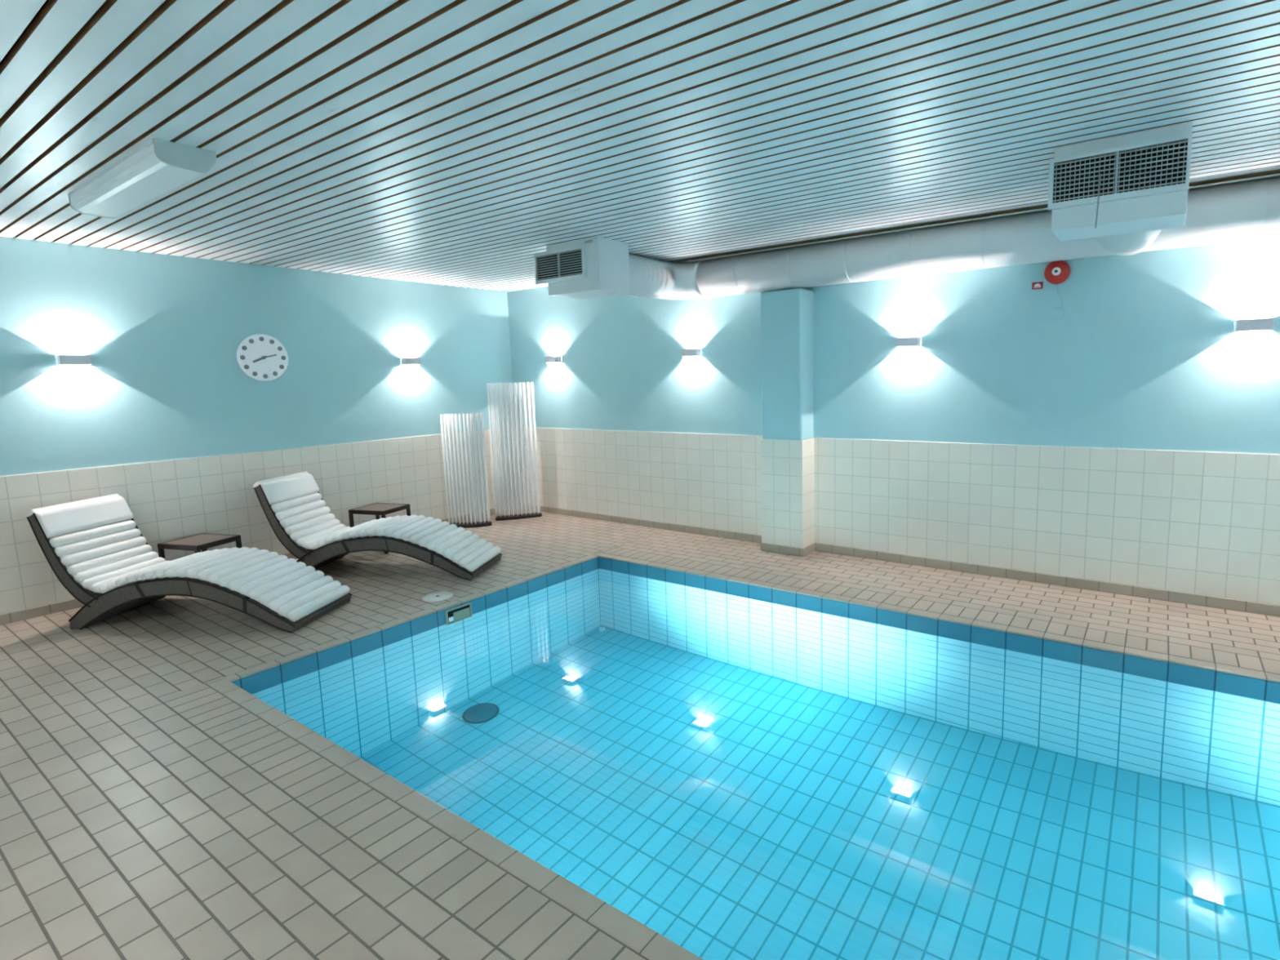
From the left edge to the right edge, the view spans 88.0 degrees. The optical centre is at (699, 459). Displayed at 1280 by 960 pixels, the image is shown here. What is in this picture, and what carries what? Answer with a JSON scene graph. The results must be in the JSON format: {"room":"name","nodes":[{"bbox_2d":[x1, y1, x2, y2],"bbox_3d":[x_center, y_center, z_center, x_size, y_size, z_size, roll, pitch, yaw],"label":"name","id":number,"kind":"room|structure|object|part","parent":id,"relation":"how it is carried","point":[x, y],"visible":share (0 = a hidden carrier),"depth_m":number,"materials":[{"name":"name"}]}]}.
{"room":"indoor swimming pool","nodes":[
{"label":"indoor swimming pool","id":0,"kind":"room"},
{"bbox_2d":[0,235,515,614],"bbox_3d":[-4.114,-0.440,5.446,0.170,2.848,6.630,4,9,35],"label":"wall","id":1,"kind":"structure","parent":0,"point":[165,418],"depth_m":5.44,"materials":[{"name":"teal paint"}]},
{"bbox_2d":[55,354,92,364],"bbox_3d":[-4.461,-0.707,4.708,0.091,0.070,0.168,4,9,35],"label":"wall lamp","id":2,"kind":"object","parent":1,"relation":"attached to","point":[61,359],"visible":1,"depth_m":4.67,"materials":[{"name":"white metal"}]},
{"bbox_3d":[-4.509,-0.698,4.643,0.083,0.070,0.006,4,9,35],"label":"plate","id":3,"kind":"part","parent":2,"relation":"part of","materials":[{"name":"grey ceramic"}]},
{"bbox_2d":[0,508,516,625],"bbox_3d":[-3.999,0.940,5.588,0.017,0.070,6.269,4,9,35],"label":"baseboard","id":4,"kind":"structure","parent":1,"relation":"attached to","point":[19,615],"depth_m":4.68,"materials":[{"name":"beige tile"}]},
{"bbox_2d":[236,333,288,381],"bbox_3d":[-3.784,-0.880,5.726,0.027,0.403,0.403,4,9,35],"label":"wall clock","id":5,"kind":"object","parent":1,"relation":"attached to","point":[261,357],"visible":1,"depth_m":5.72,"materials":[{"name":"white metal"}]},
{"bbox_2d":[400,357,421,364],"bbox_3d":[-2.978,-1.010,6.817,0.091,0.070,0.168,4,9,35],"label":"wall lamp","id":6,"kind":"object","parent":1,"relation":"attached to","point":[405,361],"visible":1,"depth_m":6.77,"materials":[{"name":"white metal"}]},
{"bbox_3d":[-3.025,-1.001,6.752,0.083,0.070,0.006,4,9,35],"label":"plate","id":7,"kind":"part","parent":6,"relation":"part of","materials":[{"name":"grey ceramic"}]},
{"bbox_2d":[0,0,1279,292],"bbox_3d":[-0.090,-1.478,2.467,9.737,0.240,6.310,4,9,35],"label":"ceiling","id":8,"kind":"structure","parent":0,"point":[454,143],"depth_m":2.61,"materials":[{"name":"grey metal"}]},
{"bbox_2d":[67,137,216,218],"bbox_3d":[-2.743,-1.335,3.217,1.307,0.099,0.222,4,9,35],"label":"ceiling light","id":9,"kind":"object","parent":8,"relation":"attached to","point":[157,166],"visible":1,"depth_m":3.02,"materials":[{"name":"white plastic"}]},
{"bbox_2d":[533,236,630,299],"bbox_3d":[-0.929,-1.489,5.209,0.672,0.382,0.368,4,9,35],"label":"vent box","id":10,"kind":"object","parent":8,"relation":"attached to","point":[593,267],"visible":1,"depth_m":5.05,"materials":[{"name":"white metal"}]},
{"bbox_3d":[-1.079,-1.496,5.101,0.546,0.232,0.023,4,9,35],"label":"frame","id":11,"kind":"part","parent":10,"relation":"part of","materials":[{"name":"white metal"}]},
{"bbox_2d":[622,176,1279,299],"bbox_3d":[2.370,-1.415,3.890,7.220,0.370,1.180,4,9,35],"label":"air duct","id":12,"kind":"object","parent":8,"relation":"attached to","point":[1250,210],"visible":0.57,"depth_m":4.67,"materials":[{"name":"white metal"}]},
{"bbox_2d":[698,173,1279,260],"bbox_3d":[2.675,-1.613,4.034,6.520,0.013,0.013,4,9,35],"label":"cable","id":13,"kind":"object","parent":8,"relation":"attached to","point":[1277,174],"visible":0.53,"depth_m":4.68,"materials":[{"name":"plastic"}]},
{"bbox_2d":[1047,122,1192,241],"bbox_3d":[2.009,-1.304,3.168,0.549,0.382,0.368,4,9,35],"label":"vent box","id":14,"kind":"object","parent":8,"relation":"attached to","point":[1144,183],"visible":1,"depth_m":3.03,"materials":[{"name":"white metal"}]},
{"bbox_2d":[1094,173,1101,227],"bbox_3d":[1.852,-1.198,3.064,0.015,0.240,0.006,4,9,35],"label":"pull cord","id":15,"kind":"object","parent":14,"relation":"hanging from","point":[1100,174],"visible":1,"depth_m":3.06,"materials":[{"name":"grey plastic"}]},
{"bbox_3d":[1.910,-1.307,3.025,0.549,0.232,0.023,4,9,35],"label":"frame","id":16,"kind":"part","parent":14,"relation":"part of","materials":[{"name":"white metal"}]},
{"bbox_2d":[0,508,1279,959],"bbox_3d":[-0.022,1.307,2.818,9.737,0.160,6.310,4,9,35],"label":"floor","id":17,"kind":"structure","parent":0,"point":[147,813],"depth_m":2.68,"materials":[{"name":"tile"}]},
{"bbox_2d":[26,493,351,633],"bbox_3d":[-3.459,0.686,4.556,1.806,0.816,0.607,-1,7,5],"label":"sun lounger","id":18,"kind":"object","parent":17,"relation":"on","point":[95,548],"visible":1,"depth_m":4.40,"materials":[{"name":"white fabric"}]},
{"bbox_2d":[26,493,133,537],"bbox_3d":[-4.292,0.390,4.596,0.147,0.198,0.590,-1,7,5],"label":"cushion","id":19,"kind":"object","parent":18,"relation":"on","point":[66,520],"depth_m":4.53,"materials":[{"name":"white fabric"}]},
{"bbox_3d":[-4.135,0.624,4.612,0.415,0.624,0.596,-1,7,5],"label":"backrest","id":20,"kind":"part","parent":18,"relation":"part of","materials":[{"name":"white fabric"}]},
{"bbox_3d":[-3.442,0.666,4.551,1.769,0.720,0.592,-1,7,5],"label":"mattress","id":21,"kind":"part","parent":18,"relation":"part of","materials":[{"name":"white fabric"}]},
{"bbox_3d":[-3.429,0.658,4.851,1.787,0.794,0.011,-1,7,5],"label":"edge trim","id":22,"kind":"part","parent":18,"relation":"part of","materials":[{"name":"white fabric"}]},
{"bbox_2d":[157,533,242,559],"bbox_3d":[-3.883,0.823,5.162,0.400,0.402,0.352,1,7,16],"label":"side table","id":23,"kind":"object","parent":17,"relation":"on","point":[202,541],"visible":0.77,"depth_m":5.07,"materials":[{"name":"black wood"}]},
{"bbox_3d":[-4.107,0.861,5.061,0.027,0.363,0.027,1,7,16],"label":"leg","id":24,"kind":"part","parent":23,"relation":"part of","materials":[{"name":"black wood"}]},
{"bbox_3d":[-3.659,0.824,5.268,0.027,0.363,0.027,1,7,16],"label":"leg","id":25,"kind":"part","parent":23,"relation":"part of","materials":[{"name":"black wood"}]},
{"bbox_2d":[253,471,502,580],"bbox_3d":[-2.669,0.538,5.575,1.806,0.816,0.607,-1,7,5],"label":"sun lounger","id":26,"kind":"object","parent":17,"relation":"on","point":[293,505],"visible":0.99,"depth_m":5.38,"materials":[{"name":"white fabric"}]},
{"bbox_2d":[253,471,319,504],"bbox_3d":[-3.502,0.242,5.616,0.147,0.198,0.590,-1,7,5],"label":"cushion","id":27,"kind":"object","parent":26,"relation":"on","point":[295,487],"depth_m":5.55,"materials":[{"name":"white fabric"}]},
{"bbox_3d":[-3.345,0.476,5.631,0.415,0.624,0.596,-1,7,5],"label":"backrest","id":28,"kind":"part","parent":26,"relation":"part of","materials":[{"name":"white fabric"}]},
{"bbox_3d":[-2.651,0.518,5.571,1.769,0.720,0.592,-1,7,5],"label":"mattress","id":29,"kind":"part","parent":26,"relation":"part of","materials":[{"name":"white fabric"}]},
{"bbox_2d":[348,502,410,553],"bbox_3d":[-3.048,0.656,6.328,0.400,0.402,0.352,1,8,17],"label":"side table","id":30,"kind":"object","parent":17,"relation":"on","point":[377,509],"visible":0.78,"depth_m":6.22,"materials":[{"name":"black wood"}]},
{"bbox_3d":[-3.273,0.693,6.231,0.027,0.363,0.027,1,8,17],"label":"leg","id":31,"kind":"part","parent":30,"relation":"part of","materials":[{"name":"black wood"}]},
{"bbox_3d":[-2.917,0.698,6.122,0.027,0.363,0.027,1,8,17],"label":"leg","id":32,"kind":"part","parent":30,"relation":"part of","materials":[{"name":"black wood"}]},
{"bbox_3d":[-2.822,0.657,6.430,0.027,0.363,0.027,1,8,17],"label":"leg","id":33,"kind":"part","parent":30,"relation":"part of","materials":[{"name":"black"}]},
{"bbox_2d":[422,591,453,601],"bbox_3d":[-1.928,1.012,4.862,0.216,0.008,0.216,4,9,35],"label":"lid","id":34,"kind":"object","parent":17,"relation":"on","point":[437,596],"visible":1,"depth_m":4.85,"materials":[{"name":"grey plastic"}]},
{"bbox_2d":[440,413,492,528],"bbox_3d":[-2.520,0.125,7.134,0.472,1.228,0.170,-2,7,-6],"label":"screen","id":35,"kind":"object","parent":17,"relation":"on","point":[477,501],"visible":0.94,"depth_m":7.11,"materials":[{"name":"white"}]},
{"bbox_3d":[-2.738,0.117,7.112,0.024,1.196,0.027,0,7,12],"label":"rod","id":36,"kind":"part","parent":35,"relation":"part of","materials":[{"name":"white plastic"}]},
{"bbox_3d":[-2.699,0.117,7.104,0.024,1.196,0.027,0,7,12],"label":"rod","id":37,"kind":"part","parent":35,"relation":"part of","materials":[{"name":"white plastic"}]},
{"bbox_3d":[-2.708,0.110,7.158,0.023,1.196,0.027,0,7,12],"label":"rod","id":38,"kind":"part","parent":35,"relation":"part of","materials":[{"name":"white plastic"}]},
{"bbox_3d":[-2.658,0.117,7.096,0.027,1.196,0.025,-6,9,-32],"label":"rod","id":39,"kind":"part","parent":35,"relation":"part of","materials":[{"name":"white plastic"}]},
{"bbox_3d":[-2.668,0.110,7.150,0.023,1.196,0.027,0,7,12],"label":"rod","id":40,"kind":"part","parent":35,"relation":"part of","materials":[{"name":"white plastic"}]},
{"bbox_3d":[-2.614,0.117,7.089,0.024,1.196,0.027,-6,9,-32],"label":"rod","id":41,"kind":"part","parent":35,"relation":"part of","materials":[{"name":"white plastic"}]},
{"bbox_3d":[-2.627,0.110,7.143,0.027,1.196,0.025,-6,9,-32],"label":"rod","id":42,"kind":"part","parent":35,"relation":"part of","materials":[{"name":"white plastic"}]},
{"bbox_3d":[-2.572,0.116,7.086,0.026,1.196,0.029,4,9,35],"label":"rod","id":43,"kind":"part","parent":35,"relation":"part of","materials":[{"name":"white plastic"}]},
{"bbox_3d":[-2.589,0.110,7.139,0.023,1.196,0.027,0,7,12],"label":"rod","id":44,"kind":"part","parent":35,"relation":"part of","materials":[{"name":"white plastic"}]},
{"bbox_3d":[-2.529,0.115,7.085,0.027,1.196,0.028,4,9,35],"label":"rod","id":45,"kind":"part","parent":35,"relation":"part of","materials":[{"name":"white plastic"}]},
{"bbox_3d":[-2.508,0.108,7.136,0.024,1.196,0.027,0,7,12],"label":"rod","id":46,"kind":"part","parent":35,"relation":"part of","materials":[{"name":"white plastic"}]},
{"bbox_3d":[-2.485,0.114,7.085,0.029,1.196,0.027,4,9,35],"label":"rod","id":47,"kind":"part","parent":35,"relation":"part of","materials":[{"name":"white plastic"}]},
{"bbox_3d":[-2.470,0.107,7.138,0.024,1.196,0.027,0,7,12],"label":"rod","id":48,"kind":"part","parent":35,"relation":"part of","materials":[{"name":"white plastic"}]},
{"bbox_3d":[-2.442,0.112,7.091,0.024,1.196,0.027,0,7,12],"label":"rod","id":49,"kind":"part","parent":35,"relation":"part of","materials":[{"name":"white plastic"}]},
{"bbox_3d":[-2.435,0.105,7.146,0.024,1.196,0.027,-6,9,-32],"label":"rod","id":50,"kind":"part","parent":35,"relation":"part of","materials":[{"name":"white plastic"}]},
{"bbox_3d":[-2.397,0.109,7.105,0.024,1.196,0.027,-6,9,-32],"label":"rod","id":51,"kind":"part","parent":35,"relation":"part of","materials":[{"name":"white plastic"}]},
{"bbox_3d":[-2.403,0.102,7.160,0.024,1.196,0.027,-6,9,-32],"label":"rod","id":52,"kind":"part","parent":35,"relation":"part of","materials":[{"name":"white plastic"}]},
{"bbox_3d":[-2.358,0.105,7.126,0.024,1.196,0.027,-6,9,-32],"label":"rod","id":53,"kind":"part","parent":35,"relation":"part of","materials":[{"name":"white plastic"}]},
{"bbox_3d":[-2.368,0.099,7.181,0.024,1.196,0.027,-6,9,-32],"label":"rod","id":54,"kind":"part","parent":35,"relation":"part of","materials":[{"name":"white plastic"}]},
{"bbox_3d":[-2.324,0.102,7.148,0.024,1.196,0.027,0,7,12],"label":"rod","id":55,"kind":"part","parent":35,"relation":"part of","materials":[{"name":"white plastic"}]},
{"bbox_3d":[-2.333,0.095,7.203,0.027,1.196,0.024,0,7,12],"label":"rod","id":56,"kind":"part","parent":35,"relation":"part of","materials":[{"name":"white plastic"}]},
{"bbox_2d":[486,382,542,520],"bbox_3d":[-2.094,-0.089,7.483,0.516,1.544,0.134,-4,8,-20],"label":"screen","id":57,"kind":"object","parent":17,"relation":"on","point":[506,464],"visible":1,"depth_m":7.46,"materials":[{"name":"white"}]},
{"bbox_3d":[-2.315,-0.087,7.380,0.024,1.512,0.027,-6,9,-32],"label":"rod","id":58,"kind":"part","parent":57,"relation":"part of","materials":[{"name":"white plastic"}]},
{"bbox_3d":[-2.307,-0.094,7.436,0.023,1.512,0.027,-6,9,-32],"label":"rod","id":59,"kind":"part","parent":57,"relation":"part of","materials":[{"name":"white plastic"}]},
{"bbox_3d":[-2.271,-0.089,7.391,0.024,1.512,0.027,-6,9,-32],"label":"rod","id":60,"kind":"part","parent":57,"relation":"part of","materials":[{"name":"white plastic"}]},
{"bbox_3d":[-2.262,-0.097,7.446,0.024,1.512,0.027,-6,9,-32],"label":"rod","id":61,"kind":"part","parent":57,"relation":"part of","materials":[{"name":"white plastic"}]},
{"bbox_3d":[-2.226,-0.092,7.402,0.024,1.512,0.027,0,7,12],"label":"rod","id":62,"kind":"part","parent":57,"relation":"part of","materials":[{"name":"white plastic"}]},
{"bbox_3d":[-2.217,-0.099,7.459,0.023,1.512,0.028,0,7,12],"label":"rod","id":63,"kind":"part","parent":57,"relation":"part of","materials":[{"name":"white plastic"}]},
{"bbox_3d":[-2.181,-0.095,7.416,0.024,1.512,0.027,0,7,12],"label":"rod","id":64,"kind":"part","parent":57,"relation":"part of","materials":[{"name":"white plastic"}]},
{"bbox_3d":[-2.176,-0.102,7.472,0.024,1.512,0.027,-6,9,-32],"label":"rod","id":65,"kind":"part","parent":57,"relation":"part of","materials":[{"name":"white plastic"}]},
{"bbox_3d":[-2.137,-0.098,7.431,0.024,1.512,0.027,0,7,12],"label":"rod","id":66,"kind":"part","parent":57,"relation":"part of","materials":[{"name":"white plastic"}]},
{"bbox_3d":[-2.132,-0.105,7.487,0.024,1.512,0.027,-6,9,-32],"label":"rod","id":67,"kind":"part","parent":57,"relation":"part of","materials":[{"name":"white plastic"}]},
{"bbox_3d":[-2.093,-0.101,7.447,0.024,1.512,0.027,0,7,12],"label":"rod","id":68,"kind":"part","parent":57,"relation":"part of","materials":[{"name":"white plastic"}]},
{"bbox_3d":[-2.090,-0.108,7.503,0.023,1.512,0.027,-6,9,-32],"label":"rod","id":69,"kind":"part","parent":57,"relation":"part of","materials":[{"name":"white plastic"}]},
{"bbox_3d":[-2.049,-0.104,7.463,0.023,1.512,0.027,-6,9,-32],"label":"rod","id":70,"kind":"part","parent":57,"relation":"part of","materials":[{"name":"white plastic"}]},
{"bbox_3d":[-2.047,-0.111,7.519,0.023,1.512,0.027,-6,9,-32],"label":"rod","id":71,"kind":"part","parent":57,"relation":"part of","materials":[{"name":"white plastic"}]},
{"bbox_3d":[-2.006,-0.107,7.480,0.023,1.512,0.027,-6,9,-32],"label":"rod","id":72,"kind":"part","parent":57,"relation":"part of","materials":[{"name":"white plastic"}]},
{"bbox_3d":[-2.004,-0.114,7.537,0.024,1.512,0.027,0,7,12],"label":"rod","id":73,"kind":"part","parent":57,"relation":"part of","materials":[{"name":"white plastic"}]},
{"bbox_3d":[-1.964,-0.111,7.498,0.024,1.512,0.027,0,7,12],"label":"rod","id":74,"kind":"part","parent":57,"relation":"part of","materials":[{"name":"white plastic"}]},
{"bbox_3d":[-1.965,-0.118,7.555,0.025,1.512,0.027,-6,9,-32],"label":"rod","id":75,"kind":"part","parent":57,"relation":"part of","materials":[{"name":"white plastic"}]},
{"bbox_3d":[-1.921,-0.114,7.518,0.024,1.512,0.027,0,7,12],"label":"rod","id":76,"kind":"part","parent":57,"relation":"part of","materials":[{"name":"white plastic"}]},
{"bbox_3d":[-1.922,-0.121,7.575,0.024,1.512,0.027,0,7,12],"label":"rod","id":77,"kind":"part","parent":57,"relation":"part of","materials":[{"name":"white plastic"}]},
{"bbox_3d":[-1.879,-0.118,7.538,0.023,1.512,0.027,-6,9,-32],"label":"rod","id":78,"kind":"part","parent":57,"relation":"part of","materials":[{"name":"white plastic"}]},
{"bbox_3d":[-1.881,-0.125,7.594,0.024,1.512,0.027,-6,9,-32],"label":"rod","id":79,"kind":"part","parent":57,"relation":"part of","materials":[{"name":"white plastic"}]},
{"bbox_2d":[231,556,1279,704],"bbox_3d":[0.827,2.087,3.087,6.630,1.786,3.346,4,9,35],"label":"pool tile border","id":80,"kind":"object","parent":17,"relation":"in","point":[1232,684],"visible":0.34,"depth_m":4.14,"materials":[{"name":"tile"}]},
{"bbox_2d":[444,602,472,624],"bbox_3d":[-1.719,1.112,4.720,0.013,0.120,0.208,4,9,35],"label":"skimmer","id":81,"kind":"object","parent":80,"relation":"attached to","point":[464,611],"visible":0.91,"depth_m":4.71,"materials":[{"name":"grey plastic"}]},
{"bbox_2d":[205,552,1279,959],"bbox_3d":[0.806,1.193,2.976,6.310,0.015,3.040,4,9,35],"label":"trim","id":82,"kind":"structure","parent":80,"relation":"on","point":[633,934],"depth_m":2.80,"materials":[{"name":"tile"}]},
{"bbox_2d":[252,568,1279,959],"bbox_3d":[0.825,2.010,3.077,6.166,1.420,2.882,4,9,35],"label":"pool water","id":83,"kind":"object","parent":80,"relation":"in","point":[737,778],"visible":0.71,"depth_m":2.80,"materials":[{"name":"blue liquid"}]},
{"bbox_2d":[506,175,1279,605],"bbox_3d":[1.853,-0.557,5.208,9.897,2.848,0.170,4,9,35],"label":"wall","id":84,"kind":"structure","parent":0,"point":[1131,437],"depth_m":4.96,"materials":[{"name":"teal paint"}]},
{"bbox_2d":[545,355,561,363],"bbox_3d":[-1.647,-1.122,7.440,0.168,0.070,0.091,4,9,35],"label":"wall lamp","id":85,"kind":"object","parent":84,"relation":"attached to","point":[553,358],"visible":1,"depth_m":7.40,"materials":[{"name":"white metal"}]},
{"bbox_3d":[-1.672,-1.117,7.405,0.168,0.070,0.006,4,9,35],"label":"plate","id":86,"kind":"part","parent":85,"relation":"part of","materials":[{"name":"grey ceramic"}]},
{"bbox_3d":[-1.580,-1.118,7.395,0.006,0.070,0.083,4,9,35],"label":"plate","id":87,"kind":"part","parent":85,"relation":"part of","materials":[{"name":"grey ceramic"}]},
{"bbox_2d":[681,348,701,356],"bbox_3d":[-0.076,-1.023,6.349,0.168,0.070,0.091,4,9,35],"label":"wall lamp","id":88,"kind":"object","parent":84,"relation":"attached to","point":[691,352],"visible":1,"depth_m":6.31,"materials":[{"name":"white metal"}]},
{"bbox_3d":[-0.008,-1.019,6.304,0.006,0.070,0.083,4,9,35],"label":"plate","id":89,"kind":"part","parent":88,"relation":"part of","materials":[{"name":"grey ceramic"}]},
{"bbox_2d":[760,288,814,556],"bbox_3d":[0.770,-0.309,5.769,0.423,2.268,0.266,4,9,35],"label":"pilaster","id":90,"kind":"object","parent":84,"relation":"attached to","point":[787,442],"visible":1,"depth_m":5.66,"materials":[{"name":"teal paint"}]},
{"bbox_3d":[0.792,0.782,5.900,0.423,0.070,0.248,4,9,35],"label":"skirting","id":91,"kind":"part","parent":90,"relation":"part of","materials":[{"name":"beige tile"}]},
{"bbox_2d":[520,504,1279,616],"bbox_3d":[1.764,0.826,5.365,9.679,0.070,0.017,4,9,35],"label":"baseboard","id":92,"kind":"structure","parent":84,"relation":"attached to","point":[1149,593],"depth_m":5.04,"materials":[{"name":"beige tile"}]},
{"bbox_2d":[895,337,920,346],"bbox_3d":[1.634,-0.915,5.161,0.168,0.070,0.091,4,9,35],"label":"wall lamp","id":93,"kind":"object","parent":84,"relation":"attached to","point":[904,341],"visible":1,"depth_m":5.12,"materials":[{"name":"white metal"}]},
{"bbox_3d":[1.701,-0.911,5.116,0.006,0.070,0.083,4,9,35],"label":"plate","id":94,"kind":"part","parent":93,"relation":"part of","materials":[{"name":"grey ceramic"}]},
{"bbox_2d":[1031,281,1043,289],"bbox_3d":[2.380,-1.222,4.645,0.069,0.048,0.007,4,9,35],"label":"sign","id":95,"kind":"object","parent":84,"relation":"attached to","point":[1039,285],"visible":1,"depth_m":4.64,"materials":[{"name":"red plastic"}]},
{"bbox_2d":[1044,260,1071,284],"bbox_3d":[2.458,-1.288,4.538,0.160,0.160,0.077,4,9,35],"label":"bell","id":96,"kind":"object","parent":84,"relation":"attached to","point":[1058,272],"visible":0.96,"depth_m":4.52,"materials":[{"name":"red metal"}]},
{"bbox_2d":[1057,284,1063,309],"bbox_3d":[2.502,-1.123,4.574,0.049,0.178,0.006,4,9,35],"label":"cable","id":97,"kind":"object","parent":84,"relation":"attached to","point":[1057,284],"visible":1,"depth_m":4.57,"materials":[{"name":"teal paint"}]},
{"bbox_2d":[1235,317,1273,332],"bbox_3d":[3.340,-0.808,3.977,0.168,0.070,0.091,4,9,35],"label":"wall lamp","id":98,"kind":"object","parent":84,"relation":"attached to","point":[1255,324],"visible":1,"depth_m":3.94,"materials":[{"name":"white metal"}]}
]}

